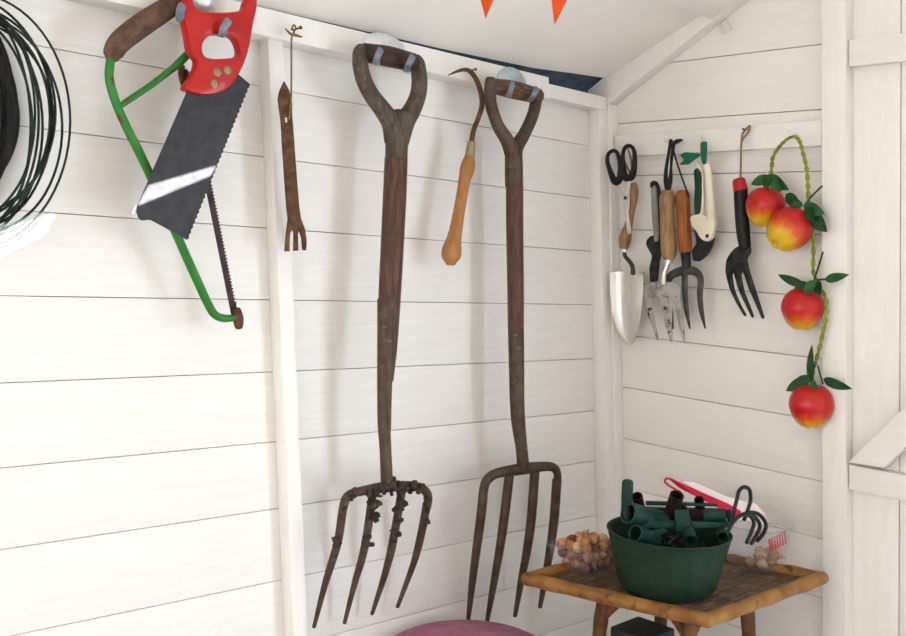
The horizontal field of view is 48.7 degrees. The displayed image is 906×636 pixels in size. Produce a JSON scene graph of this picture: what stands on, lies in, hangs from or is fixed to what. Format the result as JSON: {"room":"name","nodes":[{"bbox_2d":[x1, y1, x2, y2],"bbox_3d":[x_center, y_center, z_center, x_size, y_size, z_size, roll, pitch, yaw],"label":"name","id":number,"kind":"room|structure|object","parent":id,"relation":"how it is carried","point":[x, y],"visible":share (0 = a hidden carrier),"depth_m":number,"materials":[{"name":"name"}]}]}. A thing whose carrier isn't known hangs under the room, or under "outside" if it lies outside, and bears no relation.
{"room":"garden shed","nodes":[
{"label":"garden shed","id":0,"kind":"room"},
{"bbox_2d":[0,0,596,635],"bbox_3d":[-0.719,0.333,1.343,3.026,1.776,0.068,-3,5,-42],"label":"wall","id":1,"kind":"structure","parent":0,"point":[139,481],"depth_m":1.68,"materials":[{"name":"paint"}]},
{"bbox_2d":[175,0,231,37],"bbox_3d":[-0.383,-0.464,1.496,0.086,0.088,0.074,-2,5,-32],"label":"hook","id":2,"kind":"object","parent":1,"relation":"attached to","point":[201,5],"visible":0.66,"depth_m":1.49,"materials":[{"name":"silver metal"}]},
{"bbox_2d":[103,0,243,329],"bbox_3d":[-0.417,-0.235,1.501,0.218,0.514,0.034,-3,5,-42],"label":"saw","id":3,"kind":"object","parent":2,"relation":"hanging from","point":[146,21],"visible":0.84,"depth_m":1.46,"materials":[{"name":"green metal"}]},
{"bbox_2d":[136,0,256,239],"bbox_3d":[-0.381,-0.307,1.489,0.198,0.381,0.026,-3,5,-42],"label":"saw","id":4,"kind":"object","parent":2,"relation":"hanging from","point":[172,197],"visible":0.98,"depth_m":1.48,"materials":[{"name":"red plastic"}]},
{"bbox_2d":[259,39,306,635],"bbox_3d":[-0.279,0.281,1.707,0.106,1.489,0.040,0,4,-7],"label":"wall stud","id":5,"kind":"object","parent":1,"relation":"attached to","point":[271,61],"depth_m":1.68,"materials":[{"name":"paint"}]},
{"bbox_2d":[68,0,548,99],"bbox_3d":[-0.814,-0.478,1.169,2.711,0.144,0.046,-3,5,-42],"label":"trim","id":6,"kind":"structure","parent":1,"relation":"attached to","point":[319,38],"depth_m":1.70,"materials":[{"name":"paint"}]},
{"bbox_2d":[363,32,415,72],"bbox_3d":[-0.108,-0.464,1.733,0.132,0.075,0.083,-3,5,-42],"label":"hook","id":7,"kind":"object","parent":1,"relation":"attached to","point":[380,38],"visible":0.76,"depth_m":1.75,"materials":[{"name":"silver metal"}]},
{"bbox_2d":[312,43,432,627],"bbox_3d":[-0.129,0.039,1.748,0.229,1.017,0.084,-3,5,-42],"label":"fork","id":8,"kind":"object","parent":7,"relation":"hanging from","point":[397,125],"visible":0.99,"depth_m":1.73,"materials":[{"name":"brown wood"}]},
{"bbox_2d":[377,296,394,484],"bbox_3d":[-0.117,0.130,1.748,0.038,0.340,0.035,-3,5,-42],"label":"socket","id":9,"kind":"object","parent":8,"relation":"attached to","point":[385,304],"depth_m":1.73,"materials":[{"name":"metal"}]},
{"bbox_2d":[258,6,601,92],"bbox_3d":[-0.331,-0.738,0.891,3.069,0.695,1.341,-3,5,-42],"label":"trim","id":10,"kind":"structure","parent":1,"relation":"attached to","point":[583,83],"depth_m":2.17,"materials":[{"name":"fabric"}]},
{"bbox_2d":[497,67,538,100],"bbox_3d":[0.129,-0.460,1.952,0.131,0.073,0.080,-3,5,-42],"label":"hook","id":11,"kind":"object","parent":1,"relation":"attached to","point":[509,73],"visible":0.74,"depth_m":1.97,"materials":[{"name":"silver metal"}]},
{"bbox_2d":[466,77,561,620],"bbox_3d":[0.131,0.082,1.998,0.244,1.090,0.070,-3,5,-42],"label":"fork","id":12,"kind":"object","parent":11,"relation":"hanging from","point":[513,147],"visible":0.98,"depth_m":1.96,"materials":[{"name":"metal"}]},
{"bbox_2d":[508,327,529,473],"bbox_3d":[0.130,0.163,1.980,0.051,0.295,0.034,-3,5,-42],"label":"socket","id":13,"kind":"object","parent":12,"relation":"attached to","point":[515,334],"depth_m":1.96,"materials":[{"name":"metal"}]},
{"bbox_2d":[544,84,606,109],"bbox_3d":[0.234,-0.476,2.139,0.265,0.039,0.036,-3,5,-42],"label":"trim","id":14,"kind":"structure","parent":1,"relation":"attached to","point":[557,94],"depth_m":2.15,"materials":[{"name":"paint"}]},
{"bbox_2d":[588,109,616,635],"bbox_3d":[0.355,0.278,2.290,0.115,1.499,0.068,-3,5,-42],"label":"corner post","id":15,"kind":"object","parent":1,"relation":"attached to","point":[598,118],"depth_m":2.25,"materials":[{"name":"paint"}]},
{"bbox_2d":[607,104,625,623],"bbox_3d":[0.378,0.276,2.287,0.094,1.508,0.021,0,4,-7],"label":"trim","id":16,"kind":"structure","parent":1,"relation":"attached to","point":[614,213],"depth_m":2.27,"materials":[{"name":"paint"}]},
{"bbox_3d":[-0.630,-0.432,1.326,0.011,0.011,0.086,-3,5,-42],"label":"nail","id":17,"kind":"object","parent":1,"relation":"attached to","visible":0},
{"bbox_2d":[0,37,19,178],"bbox_3d":[-0.674,-0.270,1.317,0.201,0.321,0.027,-3,5,-44],"label":"cable coil","id":18,"kind":"object","parent":17,"relation":"hanging from","point":[9,104],"visible":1,"depth_m":1.37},
{"bbox_2d":[0,0,70,244],"bbox_3d":[-0.637,-0.257,1.302,0.280,0.337,0.030,-3,5,-44],"label":"coil","id":19,"kind":"object","parent":17,"relation":"hanging from","point":[48,80],"visible":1,"depth_m":1.36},
{"bbox_3d":[-0.258,-0.474,1.640,0.006,0.006,0.032,-3,5,-42],"label":"nail","id":20,"kind":"object","parent":1,"relation":"attached to","visible":0},
{"bbox_2d":[277,24,306,251],"bbox_3d":[-0.262,-0.293,1.631,0.052,0.368,0.013,-3,5,-42],"label":"hand weeder","id":21,"kind":"object","parent":20,"relation":"hanging from","point":[294,221],"visible":1,"depth_m":1.63,"materials":[{"name":"brown metal"}]},
{"bbox_2d":[234,0,699,77],"bbox_3d":[0.115,-0.707,0.339,3.010,0.638,2.442,-3,5,-42],"label":"ceiling","id":22,"kind":"structure","parent":0,"point":[597,38],"depth_m":1.90,"materials":[{"name":"paint"}]},
{"bbox_2d":[481,0,566,25],"bbox_3d":[0.104,-0.427,1.259,0.402,0.111,0.012,0,4,-17],"label":"bunting","id":23,"kind":"object","parent":22,"relation":"hanging from","point":[557,5],"visible":1,"depth_m":1.27},
{"bbox_2d":[617,0,822,635],"bbox_3d":[1.166,-0.031,1.423,0.123,2.521,2.478,-3,5,-42],"label":"wall","id":24,"kind":"structure","parent":0,"point":[711,410],"depth_m":2.05,"materials":[{"name":"paint"}]},
{"bbox_2d":[588,0,749,104],"bbox_3d":[0.710,-0.752,1.808,0.035,0.651,1.180,-3,5,-41],"label":"trim","id":25,"kind":"structure","parent":24,"relation":"attached to","point":[616,87],"depth_m":2.12,"materials":[{"name":"paint"}]},
{"bbox_2d":[662,0,739,18],"bbox_3d":[-0.455,-0.637,1.074,2.701,0.173,0.088,-3,5,-42],"label":"trim","id":26,"kind":"structure","parent":24,"relation":"attached to","point":[711,9],"depth_m":1.95,"materials":[{"name":"paint"}]},
{"bbox_2d":[698,135,707,141],"bbox_3d":[0.511,-0.365,2.049,0.030,0.018,0.014,-3,5,-42],"label":"peg","id":27,"kind":"object","parent":24,"relation":"attached to","point":[699,136],"visible":0.81,"depth_m":2.04,"materials":[{"name":"white plastic"}]},
{"bbox_2d":[679,141,716,260],"bbox_3d":[0.501,-0.236,2.038,0.029,0.242,0.084,-3,5,-42],"label":"secateurs","id":28,"kind":"object","parent":27,"relation":"hanging from","point":[705,226],"visible":1,"depth_m":2.03,"materials":[{"name":"beige plastic"}]},
{"bbox_2d":[615,120,821,156],"bbox_3d":[0.532,-0.365,2.055,0.023,0.055,0.488,-3,5,-42],"label":"trim","id":29,"kind":"structure","parent":24,"relation":"attached to","point":[767,136],"depth_m":2.02,"materials":[{"name":"paint"}]},
{"bbox_2d":[724,19,731,29],"bbox_3d":[0.552,-0.589,2.008,0.005,0.029,0.035,0,4,-8],"label":"screw","id":30,"kind":"object","parent":24,"relation":"attached to","point":[725,20],"visible":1,"depth_m":2.00,"materials":[{"name":"white metal"}]},
{"bbox_2d":[788,129,798,139],"bbox_3d":[0.646,-0.349,1.901,0.030,0.018,0.014,-3,5,-42],"label":"peg","id":31,"kind":"object","parent":24,"relation":"attached to","point":[789,130],"visible":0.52,"depth_m":1.90,"materials":[{"name":"white plastic"}]},
{"bbox_2d":[745,135,851,428],"bbox_3d":[0.654,-0.067,1.892,0.224,0.550,0.098,4,5,38],"label":"garland","id":32,"kind":"object","parent":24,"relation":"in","point":[791,227],"visible":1,"depth_m":1.87,"materials":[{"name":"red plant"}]},
{"bbox_2d":[822,0,852,635],"bbox_3d":[0.728,0.201,1.892,0.128,1.750,0.054,0,4,-7],"label":"trim","id":33,"kind":"structure","parent":24,"relation":"attached to","point":[837,15],"depth_m":1.86,"materials":[{"name":"paint"}]},
{"bbox_2d":[849,0,905,635],"bbox_3d":[0.948,0.211,1.675,0.101,1.734,0.647,-3,5,-42],"label":"door","id":34,"kind":"structure","parent":24,"relation":"in","point":[877,48],"depth_m":1.83,"materials":[{"name":"paint"}]},
{"bbox_3d":[0.375,-0.381,2.198,0.030,0.018,0.014,-3,5,-42],"label":"peg","id":35,"kind":"object","parent":24,"relation":"attached to","visible":0},
{"bbox_2d":[605,144,636,233],"bbox_3d":[0.364,-0.279,2.171,0.016,0.194,0.085,-3,5,-42],"label":"scissors","id":36,"kind":"object","parent":35,"relation":"hanging from","point":[622,174],"visible":1,"depth_m":2.16,"materials":[{"name":"black plastic"}]},
{"bbox_2d":[610,148,643,344],"bbox_3d":[0.381,-0.157,2.186,0.038,0.433,0.088,-1,4,-23],"label":"trowel","id":37,"kind":"object","parent":35,"relation":"hanging from","point":[626,287],"visible":0.92,"depth_m":2.20,"materials":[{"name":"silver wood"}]},
{"bbox_3d":[0.454,-0.376,2.111,0.030,0.018,0.014,-3,5,-42],"label":"peg","id":38,"kind":"object","parent":24,"relation":"attached to","visible":0},
{"bbox_2d":[646,147,672,281],"bbox_3d":[0.443,-0.222,2.120,0.020,0.295,0.085,-1,4,-24],"label":"secateurs","id":39,"kind":"object","parent":38,"relation":"hanging from","point":[653,242],"visible":0.84,"depth_m":2.14,"materials":[{"name":"grey plastic"}]},
{"bbox_2d":[645,139,684,342],"bbox_3d":[0.447,-0.161,2.102,0.037,0.423,0.104,-3,5,-42],"label":"fork","id":40,"kind":"object","parent":38,"relation":"hanging from","point":[668,293],"visible":1,"depth_m":2.09,"materials":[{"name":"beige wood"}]},
{"bbox_2d":[667,139,705,328],"bbox_3d":[0.478,-0.171,2.074,0.042,0.396,0.099,-3,5,-42],"label":"fork","id":41,"kind":"object","parent":38,"relation":"hanging from","point":[684,238],"visible":1,"depth_m":2.07,"materials":[{"name":"orange wood"}]},
{"bbox_3d":[0.581,-0.373,1.980,0.025,0.005,0.005,-3,5,-42],"label":"nail","id":42,"kind":"object","parent":24,"relation":"attached to","visible":0},
{"bbox_2d":[725,125,763,318],"bbox_3d":[0.576,-0.189,1.970,0.031,0.379,0.087,-3,5,-42],"label":"fork","id":43,"kind":"object","parent":42,"relation":"hanging from","point":[737,260],"visible":0.99,"depth_m":1.97,"materials":[{"name":"black plastic"}]},
{"bbox_3d":[0.042,1.131,0.539,3.050,0.030,2.498,-3,5,-42],"label":"floor","id":44,"kind":"structure","parent":0,"visible":0},
{"bbox_2d":[395,620,534,635],"bbox_3d":[0.022,0.805,1.800,0.325,0.447,0.325,-3,5,-42],"label":"stool","id":45,"kind":"object","parent":44,"relation":"on","point":[447,627],"visible":1,"depth_m":1.86,"materials":[{"name":"pink wood"}]},
{"bbox_2d":[611,617,673,635],"bbox_3d":[0.346,0.799,1.859,0.084,0.460,0.084,-3,5,-42],"label":"storage box","id":46,"kind":"object","parent":44,"relation":"on","point":[637,626],"visible":1,"depth_m":1.84,"materials":[{"name":"grey plastic"}]},
{"bbox_2d":[521,553,828,635],"bbox_3d":[0.407,0.748,1.863,0.448,0.562,0.373,-3,5,-42],"label":"table","id":47,"kind":"object","parent":44,"relation":"on","point":[741,590],"visible":0.65,"depth_m":1.79,"materials":[{"name":"brown wood"}]},
{"bbox_2d":[607,517,732,603],"bbox_3d":[0.384,0.431,1.786,0.220,0.112,0.220,-3,5,-42],"label":"tub","id":48,"kind":"object","parent":47,"relation":"on","point":[668,575],"visible":0.8,"depth_m":1.71,"materials":[{"name":"green plastic"}]},
{"bbox_2d":[621,479,632,520],"bbox_3d":[0.310,0.326,1.782,0.024,0.078,0.023,-3,5,-42],"label":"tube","id":49,"kind":"object","parent":48,"relation":"in","point":[627,484],"visible":0.91,"depth_m":1.77,"materials":[{"name":"green plastic"}]},
{"bbox_2d":[628,524,661,545],"bbox_3d":[0.337,0.383,1.755,0.065,0.050,0.030,-2,5,-38],"label":"tube","id":50,"kind":"object","parent":48,"relation":"in","point":[638,533],"visible":0.75,"depth_m":1.75,"materials":[{"name":"green plastic"}]},
{"bbox_2d":[620,502,669,529],"bbox_3d":[0.343,0.356,1.782,0.091,0.063,0.039,-1,5,-29],"label":"tube","id":51,"kind":"object","parent":48,"relation":"in","point":[641,514],"visible":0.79,"depth_m":1.76,"materials":[{"name":"green plastic"}]},
{"bbox_2d":[650,528,666,537],"bbox_3d":[0.355,0.377,1.747,0.042,0.021,0.005,1,4,-1],"label":"clip","id":52,"kind":"object","parent":48,"relation":"in","point":[657,532],"visible":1,"depth_m":1.75,"materials":[{"name":"green plastic"}]},
{"bbox_2d":[645,500,718,506],"bbox_3d":[0.413,0.334,1.802,0.130,0.008,0.012,1,4,0],"label":"bar","id":53,"kind":"object","parent":48,"relation":"in","point":[648,503],"visible":0.77,"depth_m":1.80,"materials":[{"name":"green plastic"}]},
{"bbox_2d":[660,531,705,547],"bbox_3d":[0.385,0.421,1.785,0.156,0.070,0.153,-3,5,-42],"label":"ties","id":54,"kind":"object","parent":48,"relation":"in","point":[674,541],"visible":0.11,"depth_m":1.78,"materials":[{"name":"black plastic"}]},
{"bbox_2d":[647,506,720,520],"bbox_3d":[0.418,0.356,1.817,0.157,0.025,0.021,1,4,0],"label":"bar","id":55,"kind":"object","parent":48,"relation":"in","point":[695,514],"visible":0.17,"depth_m":1.81,"materials":[{"name":"brown plastic"}]},
{"bbox_2d":[633,492,644,505],"bbox_3d":[0.334,0.332,1.802,0.020,0.038,0.036,3,4,27],"label":"tube","id":56,"kind":"object","parent":55,"relation":"on","point":[637,496],"visible":0.56,"depth_m":1.79,"materials":[{"name":"brown plastic"}]},
{"bbox_2d":[694,496,704,508],"bbox_3d":[0.447,0.337,1.812,0.018,0.032,0.032,2,4,20],"label":"tube","id":57,"kind":"object","parent":55,"relation":"on","point":[697,498],"visible":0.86,"depth_m":1.81,"materials":[{"name":"brown plastic"}]},
{"bbox_2d":[680,506,697,545],"bbox_3d":[0.413,0.366,1.770,0.023,0.053,0.095,1,4,2],"label":"tube","id":58,"kind":"object","parent":48,"relation":"in","point":[688,532],"visible":0.7,"depth_m":1.74,"materials":[{"name":"green plastic"}]},
{"bbox_2d":[665,490,683,514],"bbox_3d":[0.395,0.329,1.782,0.025,0.044,0.040,0,4,-13],"label":"tube","id":59,"kind":"object","parent":58,"relation":"on","point":[675,499],"visible":0.92,"depth_m":1.78,"materials":[{"name":"brown plastic"}]},
{"bbox_2d":[674,510,688,530],"bbox_3d":[0.401,0.355,1.752,0.027,0.037,0.008,1,4,0],"label":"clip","id":60,"kind":"object","parent":58,"relation":"on","point":[681,516],"visible":1,"depth_m":1.75,"materials":[{"name":"green plastic"}]},
{"bbox_2d":[642,520,728,528],"bbox_3d":[0.410,0.365,1.767,0.159,0.013,0.013,1,4,0],"label":"bar","id":61,"kind":"object","parent":58,"relation":"on","point":[670,524],"visible":0.66,"depth_m":1.76,"materials":[{"name":"green plastic"}]},
{"bbox_2d":[664,477,764,523],"bbox_3d":[0.487,0.340,1.856,0.195,0.088,0.016,1,4,0],"label":"folded card","id":62,"kind":"object","parent":48,"relation":"in","point":[710,496],"visible":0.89,"depth_m":1.86,"materials":[{"name":"red"}]},
{"bbox_2d":[703,508,726,521],"bbox_3d":[0.466,0.351,1.777,0.041,0.028,0.023,2,4,15],"label":"tube","id":63,"kind":"object","parent":48,"relation":"in","point":[719,515],"visible":1,"depth_m":1.77,"materials":[{"name":"green plastic"}]},
{"bbox_2d":[713,526,728,542],"bbox_3d":[0.473,0.374,1.777,0.021,0.032,0.074,1,4,5],"label":"tube","id":64,"kind":"object","parent":48,"relation":"in","point":[722,535],"visible":0.59,"depth_m":1.75,"materials":[{"name":"green plastic"}]},
{"bbox_2d":[726,509,730,521],"bbox_3d":[0.490,0.351,1.777,0.014,0.024,0.009,1,4,0],"label":"clip","id":65,"kind":"object","parent":48,"relation":"in","point":[728,511],"visible":0.69,"depth_m":1.77,"materials":[{"name":"green plastic"}]},
{"bbox_2d":[729,485,752,522],"bbox_3d":[0.504,0.331,1.757,0.046,0.075,0.011,0,4,-16],"label":"hook","id":66,"kind":"object","parent":48,"relation":"in","point":[742,487],"visible":0.9,"depth_m":1.75,"materials":[{"name":"black metal"}]},
{"bbox_2d":[726,513,755,543],"bbox_3d":[0.498,0.365,1.732,0.054,0.057,0.010,0,4,-9],"label":"hook","id":67,"kind":"object","parent":48,"relation":"in","point":[740,515],"visible":1,"depth_m":1.73,"materials":[{"name":"black metal"}]},
{"bbox_2d":[727,512,761,544],"bbox_3d":[0.509,0.368,1.747,0.063,0.060,0.010,0,4,-7],"label":"hook","id":68,"kind":"object","parent":48,"relation":"in","point":[757,519],"visible":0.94,"depth_m":1.75,"materials":[{"name":"black metal"}]},
{"bbox_2d":[736,510,767,542],"bbox_3d":[0.521,0.368,1.762,0.069,0.058,0.010,0,4,-6],"label":"hook","id":69,"kind":"object","parent":48,"relation":"in","point":[757,513],"visible":0.77,"depth_m":1.76,"materials":[{"name":"black metal"}]},
{"bbox_2d":[768,531,785,551],"bbox_3d":[0.587,0.439,1.926,0.094,0.078,0.098,-3,5,-42],"label":"punnet","id":70,"kind":"object","parent":47,"relation":"on","point":[784,531],"visible":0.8,"depth_m":1.89,"materials":[{"name":"red plastic"}]},
{"bbox_2d":[744,556,756,567],"bbox_3d":[0.570,0.469,1.922,0.021,0.022,0.020,0,4,-11],"label":"bulb","id":71,"kind":"object","parent":70,"relation":"in","point":[749,561],"visible":1,"depth_m":1.92,"materials":[{"name":"beige food"}]},
{"bbox_2d":[756,559,767,568],"bbox_3d":[0.591,0.466,1.909,0.022,0.024,0.022,-3,5,-42],"label":"bulb","id":72,"kind":"object","parent":70,"relation":"in","point":[762,563],"visible":1,"depth_m":1.90,"materials":[{"name":"beige food"}]},
{"bbox_2d":[756,549,766,559],"bbox_3d":[0.589,0.453,1.912,0.020,0.022,0.022,3,4,27],"label":"bulb","id":73,"kind":"object","parent":72,"relation":"on","point":[760,554],"visible":1,"depth_m":1.91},
{"label":"bulb","id":74,"kind":"object","parent":70,"relation":"in","visible":0},
{"bbox_2d":[763,548,768,559],"bbox_3d":[0.604,0.453,1.920,0.022,0.022,0.020,3,4,24],"label":"bulb","id":75,"kind":"object","parent":74,"relation":"on","point":[765,549],"visible":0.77,"depth_m":1.92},
{"bbox_2d":[768,550,778,560],"bbox_3d":[0.611,0.453,1.908,0.020,0.020,0.020,3,5,29],"label":"bulb","id":76,"kind":"object","parent":74,"relation":"on","point":[772,556],"visible":0.94,"depth_m":1.90,"materials":[{"name":"beige plant"}]},
{"label":"bulb","id":77,"kind":"object","parent":70,"relation":"in","visible":0},
{"bbox_2d":[754,546,763,554],"bbox_3d":[0.592,0.451,1.930,0.020,0.022,0.022,2,4,19],"label":"bulb","id":78,"kind":"object","parent":77,"relation":"on","point":[757,548],"visible":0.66,"depth_m":1.93,"materials":[{"name":"beige plant"}]},
{"bbox_3d":[0.254,0.451,1.909,0.131,0.047,0.099,-3,5,-42],"label":"punnet","id":79,"kind":"object","parent":47,"relation":"on","visible":0},
{"bbox_2d":[562,557,570,562],"bbox_3d":[0.218,0.465,1.903,0.021,0.020,0.018,2,4,11],"label":"bulb","id":80,"kind":"object","parent":79,"relation":"in","point":[565,559],"visible":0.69,"depth_m":1.90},
{"bbox_2d":[558,548,567,557],"bbox_3d":[0.209,0.445,1.901,0.020,0.022,0.022,2,4,12],"label":"bulb","id":81,"kind":"object","parent":80,"relation":"on","point":[562,553],"visible":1,"depth_m":1.90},
{"bbox_2d":[556,538,565,548],"bbox_3d":[0.207,0.430,1.903,0.022,0.021,0.020,-1,4,-25],"label":"bulb","id":82,"kind":"object","parent":81,"relation":"on","point":[560,543],"visible":1,"depth_m":1.90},
{"bbox_2d":[571,559,580,567],"bbox_3d":[0.234,0.463,1.891,0.021,0.021,0.020,5,5,44],"label":"bulb","id":83,"kind":"object","parent":79,"relation":"in","point":[574,563],"visible":0.68,"depth_m":1.88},
{"bbox_2d":[566,549,575,560],"bbox_3d":[0.226,0.449,1.893,0.021,0.023,0.024,0,4,-10],"label":"bulb","id":84,"kind":"object","parent":83,"relation":"on","point":[571,553],"visible":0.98,"depth_m":1.89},
{"bbox_2d":[566,539,574,549],"bbox_3d":[0.223,0.428,1.893,0.018,0.021,0.019,1,4,1],"label":"bulb","id":85,"kind":"object","parent":84,"relation":"on","point":[569,545],"visible":1,"depth_m":1.89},
{"bbox_2d":[575,552,583,561],"bbox_3d":[0.239,0.449,1.883,0.019,0.020,0.019,-1,4,-22],"label":"bulb","id":86,"kind":"object","parent":83,"relation":"on","point":[578,556],"visible":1,"depth_m":1.88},
{"bbox_2d":[573,541,582,552],"bbox_3d":[0.236,0.431,1.882,0.020,0.020,0.020,4,5,41],"label":"bulb","id":87,"kind":"object","parent":86,"relation":"on","point":[577,546],"visible":1,"depth_m":1.88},
{"bbox_2d":[579,560,591,571],"bbox_3d":[0.250,0.467,1.879,0.024,0.024,0.022,4,5,35],"label":"bulb","id":88,"kind":"object","parent":79,"relation":"in","point":[584,567],"visible":0.99,"depth_m":1.87,"materials":[{"name":"purple food"}]},
{"bbox_2d":[583,553,593,562],"bbox_3d":[0.253,0.448,1.875,0.022,0.023,0.024,-1,4,-22],"label":"bulb","id":89,"kind":"object","parent":88,"relation":"on","point":[588,557],"visible":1,"depth_m":1.86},
{"bbox_2d":[581,536,591,544],"bbox_3d":[0.251,0.422,1.883,0.020,0.022,0.023,3,5,33],"label":"bulb","id":90,"kind":"object","parent":89,"relation":"on","point":[585,540],"visible":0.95,"depth_m":1.88,"materials":[{"name":"orange plant"}]},
{"bbox_2d":[582,544,591,552],"bbox_3d":[0.250,0.432,1.872,0.021,0.020,0.018,1,4,-3],"label":"bulb","id":91,"kind":"object","parent":89,"relation":"on","point":[587,548],"visible":1,"depth_m":1.86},
{"bbox_2d":[591,560,596,568],"bbox_3d":[0.264,0.464,1.891,0.017,0.018,0.018,2,4,11],"label":"bulb","id":92,"kind":"object","parent":79,"relation":"in","point":[594,562],"visible":0.68,"depth_m":1.88,"materials":[{"name":"brown food"}]},
{"bbox_2d":[592,551,600,560],"bbox_3d":[0.266,0.447,1.888,0.022,0.022,0.022,-2,5,-38],"label":"bulb","id":93,"kind":"object","parent":92,"relation":"on","point":[596,555],"visible":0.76,"depth_m":1.88,"materials":[{"name":"beige plant"}]},
{"bbox_2d":[591,543,599,552],"bbox_3d":[0.268,0.433,1.884,0.018,0.018,0.018,1,4,-4],"label":"bulb","id":94,"kind":"object","parent":93,"relation":"on","point":[595,547],"visible":0.95,"depth_m":1.88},
{"bbox_2d":[597,559,603,566],"bbox_3d":[0.278,0.465,1.904,0.018,0.018,0.018,5,5,44],"label":"bulb","id":95,"kind":"object","parent":79,"relation":"in","point":[599,563],"visible":0.54,"depth_m":1.90,"materials":[{"name":"brown food"}]},
{"bbox_2d":[599,551,606,558],"bbox_3d":[0.281,0.447,1.899,0.021,0.023,0.024,1,4,5],"label":"bulb","id":96,"kind":"object","parent":95,"relation":"on","point":[602,555],"visible":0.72,"depth_m":1.89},
{"bbox_2d":[598,540,608,551],"bbox_3d":[0.286,0.433,1.900,0.022,0.023,0.024,1,4,3],"label":"bulb","id":97,"kind":"object","parent":96,"relation":"on","point":[604,545],"visible":0.75,"depth_m":1.89,"materials":[{"name":"orange plant"}]},
{"bbox_2d":[598,533,607,541],"bbox_3d":[0.286,0.422,1.910,0.021,0.023,0.024,3,4,24],"label":"bulb","id":98,"kind":"object","parent":97,"relation":"on","point":[602,536],"visible":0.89,"depth_m":1.90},
{"bbox_2d":[603,556,609,564],"bbox_3d":[0.293,0.463,1.913,0.017,0.018,0.017,4,5,38],"label":"bulb","id":99,"kind":"object","parent":79,"relation":"in","point":[606,559],"visible":0.77,"depth_m":1.91,"materials":[{"name":"brown food"}]},
{"bbox_2d":[606,548,612,556],"bbox_3d":[0.299,0.449,1.915,0.019,0.020,0.020,4,5,38],"label":"bulb","id":100,"kind":"object","parent":99,"relation":"on","point":[609,552],"visible":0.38,"depth_m":1.91,"materials":[{"name":"brown plant"}]},
{"label":"bulb","id":101,"kind":"object","parent":79,"relation":"in","visible":0},
{"label":"bulb","id":102,"kind":"object","parent":101,"relation":"on","visible":0},
{"label":"bulb","id":103,"kind":"object","parent":102,"relation":"on","visible":0},
{"bbox_2d":[566,534,576,542],"bbox_3d":[0.226,0.425,1.904,0.023,0.025,0.023,3,4,23],"label":"bulb","id":104,"kind":"object","parent":103,"relation":"on","point":[572,537],"visible":0.62,"depth_m":1.90,"materials":[{"name":"purple food"}]},
{"bbox_2d":[576,535,582,541],"bbox_3d":[0.241,0.420,1.893,0.018,0.018,0.017,1,4,-4],"label":"bulb","id":105,"kind":"object","parent":103,"relation":"on","point":[578,538],"visible":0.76,"depth_m":1.89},
{"label":"bulb","id":106,"kind":"object","parent":79,"relation":"in","visible":0},
{"label":"bulb","id":107,"kind":"object","parent":106,"relation":"on","visible":0},
{"bbox_3d":[0.273,0.429,1.911,0.023,0.023,0.025,16,35,21],"label":"bulb","id":108,"kind":"object","parent":107,"relation":"on","visible":0},
{"bbox_2d":[588,534,598,543],"bbox_3d":[0.267,0.421,1.897,0.023,0.023,0.022,-2,5,-38],"label":"bulb","id":109,"kind":"object","parent":108,"relation":"on","point":[595,539],"visible":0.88,"depth_m":1.89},
{"label":"bulb","id":110,"kind":"object","parent":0,"visible":0},
{"bbox_2d":[581,532,590,536],"bbox_3d":[0.254,0.420,1.906,0.021,0.022,0.021,-1,4,-27],"label":"bulb","id":111,"kind":"object","parent":110,"relation":"on","point":[584,534],"visible":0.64,"depth_m":1.90,"materials":[{"name":"orange food"}]},
{"label":"bulb","id":112,"kind":"object","parent":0,"visible":0},
{"bbox_2d":[777,549,784,558],"bbox_3d":[0.628,0.455,1.923,0.020,0.022,0.021,2,4,15],"label":"bulb","id":113,"kind":"object","parent":112,"relation":"on","point":[781,554],"visible":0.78,"depth_m":1.91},
{"bbox_3d":[0.033,-0.473,1.907,0.006,0.006,0.032,-3,5,-42],"label":"nail","id":114,"kind":"object","parent":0,"visible":0},
{"bbox_2d":[441,68,484,265],"bbox_3d":[0.021,-0.285,1.881,0.113,0.373,0.038,-3,5,-42],"label":"hook","id":115,"kind":"object","parent":114,"relation":"hanging from","point":[451,249],"visible":1,"depth_m":1.88,"materials":[{"name":"orange wood"}]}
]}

